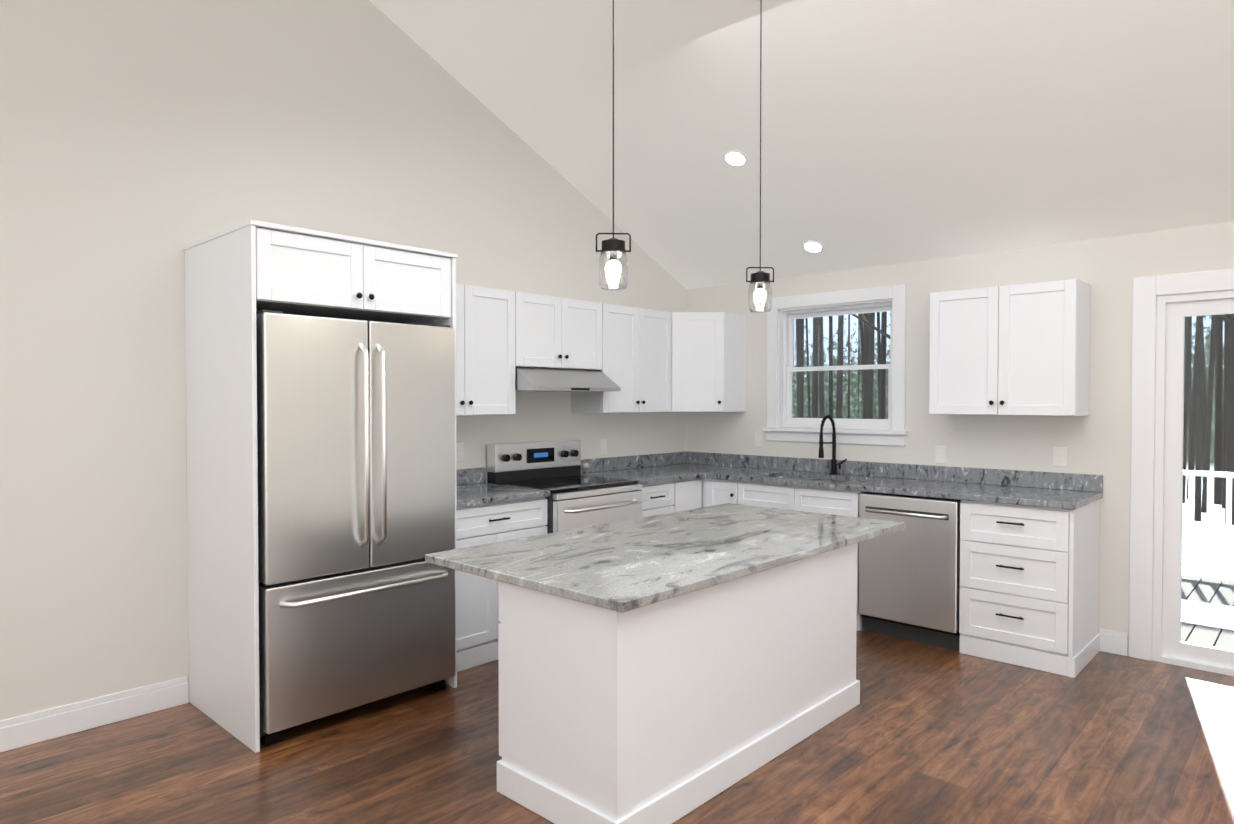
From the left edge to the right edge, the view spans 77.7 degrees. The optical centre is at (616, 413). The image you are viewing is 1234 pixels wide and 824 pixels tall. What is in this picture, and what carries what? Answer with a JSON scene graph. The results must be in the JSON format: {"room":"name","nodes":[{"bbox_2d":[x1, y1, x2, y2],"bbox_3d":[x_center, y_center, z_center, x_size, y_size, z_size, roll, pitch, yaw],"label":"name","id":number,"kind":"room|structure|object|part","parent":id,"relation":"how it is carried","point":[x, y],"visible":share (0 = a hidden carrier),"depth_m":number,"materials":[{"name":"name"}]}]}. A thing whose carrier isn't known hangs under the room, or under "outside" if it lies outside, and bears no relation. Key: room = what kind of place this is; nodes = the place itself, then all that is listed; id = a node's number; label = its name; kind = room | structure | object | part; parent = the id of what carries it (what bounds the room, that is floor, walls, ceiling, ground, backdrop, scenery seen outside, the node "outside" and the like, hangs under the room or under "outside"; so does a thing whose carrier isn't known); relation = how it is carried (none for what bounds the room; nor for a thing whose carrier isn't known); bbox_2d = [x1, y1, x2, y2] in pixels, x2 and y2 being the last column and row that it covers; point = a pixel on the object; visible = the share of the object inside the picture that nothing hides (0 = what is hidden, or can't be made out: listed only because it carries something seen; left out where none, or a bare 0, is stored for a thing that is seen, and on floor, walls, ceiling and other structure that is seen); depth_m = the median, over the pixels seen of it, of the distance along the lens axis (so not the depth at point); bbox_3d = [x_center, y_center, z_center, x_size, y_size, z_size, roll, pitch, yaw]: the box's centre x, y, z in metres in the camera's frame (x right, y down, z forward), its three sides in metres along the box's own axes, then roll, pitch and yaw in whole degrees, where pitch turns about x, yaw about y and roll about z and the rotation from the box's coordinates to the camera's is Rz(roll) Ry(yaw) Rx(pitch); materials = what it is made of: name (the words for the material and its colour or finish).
{"room":"kitchen","nodes":[
{"label":"kitchen","id":0,"kind":"room"},
{"bbox_2d":[0,0,686,719],"bbox_3d":[-2.062,-0.858,3.797,0.160,4.498,7.920,1,1,43],"label":"wall","id":1,"kind":"structure","parent":0,"point":[142,142],"depth_m":3.60,"materials":[{"name":"paint"}]},
{"bbox_2d":[0,676,188,752],"bbox_3d":[-3.322,1.351,2.361,0.016,0.130,3.665,1,1,43],"label":"baseboard","id":2,"kind":"structure","parent":1,"relation":"attached to","point":[38,726],"depth_m":3.40,"materials":[{"name":"white wood"}]},
{"bbox_2d":[456,284,514,415],"bbox_3d":[-0.994,-0.375,4.567,0.353,0.765,0.761,1,1,43],"label":"upper cabinet","id":3,"kind":"object","parent":1,"relation":"attached to","point":[485,350],"visible":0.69,"depth_m":4.58,"materials":[{"name":"white wood"}]},
{"bbox_2d":[515,292,601,369],"bbox_3d":[-0.469,-0.534,5.124,0.353,0.465,0.769,1,1,43],"label":"upper cabinet","id":4,"kind":"object","parent":1,"relation":"attached to","point":[557,332],"visible":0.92,"depth_m":5.00,"materials":[{"name":"white wood"}]},
{"bbox_2d":[515,367,620,391],"bbox_3d":[-0.415,-0.225,5.079,0.501,0.148,0.763,1,1,43],"label":"range hood","id":5,"kind":"object","parent":1,"relation":"attached to","point":[550,379],"visible":0.87,"depth_m":4.91,"materials":[{"name":"metal"}]},
{"bbox_2d":[600,439,606,453],"bbox_3d":[-0.100,0.247,5.789,0.007,0.116,0.072,1,1,43],"label":"outlet","id":6,"kind":"object","parent":1,"relation":"attached to","point":[603,446],"visible":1,"depth_m":5.78,"materials":[{"name":"plastic"}]},
{"bbox_2d":[571,303,671,412],"bbox_3d":[0.054,-0.394,5.686,0.353,0.765,0.760,1,1,43],"label":"upper cabinet","id":7,"kind":"object","parent":1,"relation":"attached to","point":[637,356],"visible":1,"depth_m":5.55,"materials":[{"name":"white wood"}]},
{"bbox_2d":[672,312,745,411],"bbox_3d":[0.608,-0.401,6.080,0.624,0.765,0.624,1,1,43],"label":"upper cabinet","id":8,"kind":"object","parent":1,"relation":"attached to","point":[734,362],"depth_m":5.87,"materials":[{"name":"white wood"}]},
{"bbox_3d":[0.616,-0.397,5.858,0.387,0.759,0.050,0,1,-2],"label":"corner wall cabinet door","id":9,"kind":"part","parent":8,"relation":"part of","materials":[{"name":"white wood"}]},
{"bbox_2d":[0,629,1233,823],"bbox_3d":[0.479,1.492,1.460,7.120,0.120,7.920,1,1,43],"label":"floor","id":10,"kind":"structure","parent":0,"point":[921,733],"depth_m":3.10,"materials":[{"name":"brown wood"}]},
{"bbox_2d":[183,220,457,752],"bbox_3d":[-1.433,0.294,3.776,0.809,2.195,1.012,1,1,43],"label":"enclosure","id":11,"kind":"object","parent":10,"relation":"on","point":[238,276],"visible":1,"depth_m":3.40,"materials":[{"name":"white wood"}]},
{"bbox_2d":[256,310,455,746],"bbox_3d":[-1.392,0.476,3.741,0.867,1.832,0.936,1,1,43],"label":"refrigerator","id":12,"kind":"object","parent":10,"relation":"on","point":[356,465],"visible":0.85,"depth_m":3.42,"materials":[{"name":"silver metal"}]},
{"bbox_2d":[457,497,546,671],"bbox_3d":[-0.885,0.937,4.488,0.652,0.885,0.761,1,1,43],"label":"base cabinet","id":13,"kind":"object","parent":10,"relation":"on","point":[478,621],"visible":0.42,"depth_m":4.23,"materials":[{"name":"white wood"}]},
{"bbox_2d":[456,467,550,507],"bbox_3d":[-0.888,0.422,4.480,0.645,0.135,0.764,1,1,43],"label":"countertop","id":14,"kind":"structure","parent":13,"relation":"on","point":[472,489],"depth_m":4.50,"materials":[{"name":"grey stone"}]},
{"bbox_2d":[487,440,642,533],"bbox_3d":[-0.313,0.783,5.000,0.738,1.175,0.763,1,1,43],"label":"range","id":15,"kind":"object","parent":10,"relation":"on","point":[576,499],"visible":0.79,"depth_m":4.95,"materials":[{"name":"silver metal"}]},
{"bbox_2d":[642,481,674,516],"bbox_3d":[0.051,0.919,5.487,0.652,0.885,0.430,1,1,43],"label":"base cabinet","id":16,"kind":"object","parent":10,"relation":"on","point":[658,498],"visible":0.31,"depth_m":5.31,"materials":[{"name":"white wood"}]},
{"bbox_2d":[496,543,859,823],"bbox_3d":[0.344,1.003,3.276,0.658,0.795,1.708,1,1,43],"label":"kitchen island","id":17,"kind":"object","parent":10,"relation":"on","point":[671,710],"depth_m":2.74,"materials":[{"name":"white wood"}]},
{"bbox_2d":[425,503,904,612],"bbox_3d":[0.349,0.583,3.545,1.100,0.033,2.150,1,1,43],"label":"island countertop","id":18,"kind":"structure","parent":17,"relation":"on","point":[624,566],"depth_m":3.19,"materials":[{"name":"stone"}]},
{"bbox_2d":[673,478,701,511],"bbox_3d":[0.294,0.914,5.772,0.617,0.885,0.312,1,1,43],"label":"cabinet filler","id":19,"kind":"object","parent":10,"relation":"on","point":[688,494],"visible":0.08,"depth_m":5.55,"materials":[{"name":"white wood"}]},
{"bbox_2d":[702,478,738,506],"bbox_3d":[0.936,0.914,5.779,0.318,0.885,0.648,1,1,43],"label":"base cabinet","id":20,"kind":"object","parent":10,"relation":"on","point":[717,491],"visible":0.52,"depth_m":5.57,"materials":[{"name":"white wood"}]},
{"bbox_2d":[581,455,703,484],"bbox_3d":[0.146,0.403,5.582,0.648,0.135,0.713,1,1,43],"label":"countertop","id":21,"kind":"structure","parent":20,"relation":"on","point":[647,469],"depth_m":5.83,"materials":[{"name":"grey stone"}]},
{"bbox_2d":[660,451,739,454],"bbox_3d":[0.605,0.394,6.073,0.648,0.135,0.390,1,1,43],"label":"backsplash","id":22,"kind":"structure","parent":20,"relation":"on","point":[686,452],"depth_m":6.39,"materials":[{"name":"grey stone"}]},
{"bbox_2d":[738,481,863,630],"bbox_3d":[1.389,0.922,5.356,0.908,0.885,0.648,1,1,43],"label":"base cabinet","id":23,"kind":"object","parent":10,"relation":"on","point":[822,500],"visible":0.21,"depth_m":5.08,"materials":[{"name":"white wood"}]},
{"bbox_2d":[647,453,1102,509],"bbox_3d":[1.487,0.408,5.256,3.052,0.135,0.645,1,1,43],"label":"countertop","id":24,"kind":"structure","parent":23,"relation":"on","point":[1073,491],"depth_m":4.92,"materials":[{"name":"grey stone"}]},
{"bbox_2d":[780,476,858,482],"bbox_3d":[1.387,0.575,5.348,0.780,0.199,0.430,1,1,43],"label":"sink basin","id":25,"kind":"object","parent":24,"relation":"in","point":[818,479],"visible":0.04,"depth_m":5.56,"materials":[{"name":"silver metal"}]},
{"bbox_2d":[818,415,846,474],"bbox_3d":[1.530,0.222,5.434,0.133,0.431,0.239,1,1,43],"label":"faucet","id":26,"kind":"object","parent":24,"relation":"on","point":[834,463],"visible":1,"depth_m":5.50,"materials":[{"name":"black metal"}]},
{"bbox_2d":[859,492,960,650],"bbox_3d":[1.924,0.936,4.813,0.594,0.875,0.654,1,1,43],"label":"dishwasher","id":27,"kind":"object","parent":10,"relation":"on","point":[909,581],"visible":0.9,"depth_m":4.58,"materials":[{"name":"silver metal"}]},
{"bbox_2d":[959,500,1100,677],"bbox_3d":[2.382,0.938,4.423,0.586,0.885,0.652,1,1,43],"label":"base cabinet","id":28,"kind":"object","parent":10,"relation":"on","point":[1029,586],"visible":0.94,"depth_m":4.21,"materials":[{"name":"white wood"}]},
{"bbox_2d":[369,0,1233,289],"bbox_3d":[0.479,-2.005,1.399,7.120,2.220,7.920,1,1,43],"label":"ceiling","id":29,"kind":"structure","parent":0,"point":[869,132],"depth_m":4.15,"materials":[{"name":"paint"}]},
{"bbox_2d":[596,0,630,290],"bbox_3d":[-0.013,-1.446,2.815,0.120,1.977,0.120,1,1,43],"label":"pendant light","id":30,"kind":"object","parent":29,"relation":"hanging from","point":[613,247],"visible":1,"depth_m":2.81,"materials":[{"name":"clear glass"}]},
{"bbox_2d":[723,150,747,166],"bbox_3d":[0.729,-1.571,4.718,0.150,0.066,0.139,1,1,43],"label":"recessed light","id":31,"kind":"object","parent":29,"relation":"in","point":[735,158],"visible":1,"depth_m":4.71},
{"bbox_2d":[746,0,773,312],"bbox_3d":[0.663,-1.234,3.541,0.120,1.528,0.120,1,1,43],"label":"pendant light","id":32,"kind":"object","parent":29,"relation":"hanging from","point":[760,278],"visible":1,"depth_m":3.53,"materials":[{"name":"clear glass"}]},
{"bbox_2d":[802,241,823,252],"bbox_3d":[1.373,-1.169,5.369,0.150,0.067,0.139,1,1,43],"label":"recessed light","id":33,"kind":"object","parent":29,"relation":"in","point":[813,246],"visible":1,"depth_m":5.36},
{"bbox_2d":[687,221,1233,651],"bbox_3d":[3.130,0.143,4.269,6.800,2.480,0.160,1,1,43],"label":"wall","id":34,"kind":"structure","parent":0,"point":[1096,440],"depth_m":4.72,"materials":[{"name":"paint"}]},
{"bbox_2d":[755,432,762,446],"bbox_3d":[1.116,0.202,6.040,0.072,0.116,0.007,1,1,43],"label":"outlet","id":35,"kind":"object","parent":34,"relation":"attached to","point":[758,439],"visible":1,"depth_m":6.04,"materials":[{"name":"plastic"}]},
{"bbox_2d":[763,284,907,445],"bbox_3d":[1.611,-0.340,5.645,1.130,1.103,0.195,1,1,43],"label":"window unit","id":36,"kind":"structure","parent":34,"relation":"in","point":[790,317],"depth_m":5.63,"materials":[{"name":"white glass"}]},
{"bbox_2d":[935,446,946,463],"bbox_3d":[2.146,0.269,5.077,0.072,0.116,0.007,1,1,43],"label":"outlet","id":37,"kind":"object","parent":34,"relation":"attached to","point":[940,454],"visible":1,"depth_m":5.07,"materials":[{"name":"plastic"}]},
{"bbox_2d":[929,279,1089,415],"bbox_3d":[2.351,-0.376,4.634,0.808,0.765,0.353,1,1,43],"label":"upper cabinet","id":38,"kind":"object","parent":34,"relation":"attached to","point":[1020,349],"visible":1,"depth_m":4.48,"materials":[{"name":"white wood"}]},
{"bbox_2d":[1053,447,1066,466],"bbox_3d":[2.656,0.257,4.599,0.072,0.116,0.007,1,1,43],"label":"outlet","id":39,"kind":"object","parent":34,"relation":"attached to","point":[1060,456],"visible":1,"depth_m":4.59,"materials":[{"name":"plastic"}]},
{"bbox_2d":[1128,269,1233,675],"bbox_3d":[3.715,0.318,3.704,2.050,2.150,0.169,1,1,43],"label":"glass door","id":40,"kind":"structure","parent":34,"relation":"attached to","point":[1169,646],"depth_m":4.26,"materials":[{"name":"clear glass"}]},
{"bbox_2d":[1181,470,1233,649],"bbox_3d":[5.033,1.218,4.564,4.800,1.520,2.835,1,1,43],"label":"deck","id":41,"kind":"object","parent":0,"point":[1200,628],"depth_m":6.05,"materials":[{"name":"white wood"}]},
{"label":"outside","id":42,"kind":"structure","parent":0,"visible":0},
{"bbox_2d":[1182,475,1233,580],"bbox_3d":[16.143,1.869,19.516,55.000,0.300,39.840,1,1,43],"label":"snow","id":43,"kind":"object","parent":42,"point":[1218,550],"depth_m":11.20,"materials":[{"name":"white snow"}]},
{"bbox_2d":[792,311,1233,524],"bbox_3d":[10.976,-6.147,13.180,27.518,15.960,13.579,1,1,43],"label":"trees","id":44,"kind":"object","parent":43,"relation":"on","point":[1204,422],"depth_m":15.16,"materials":[{"name":"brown plant"}]}
]}

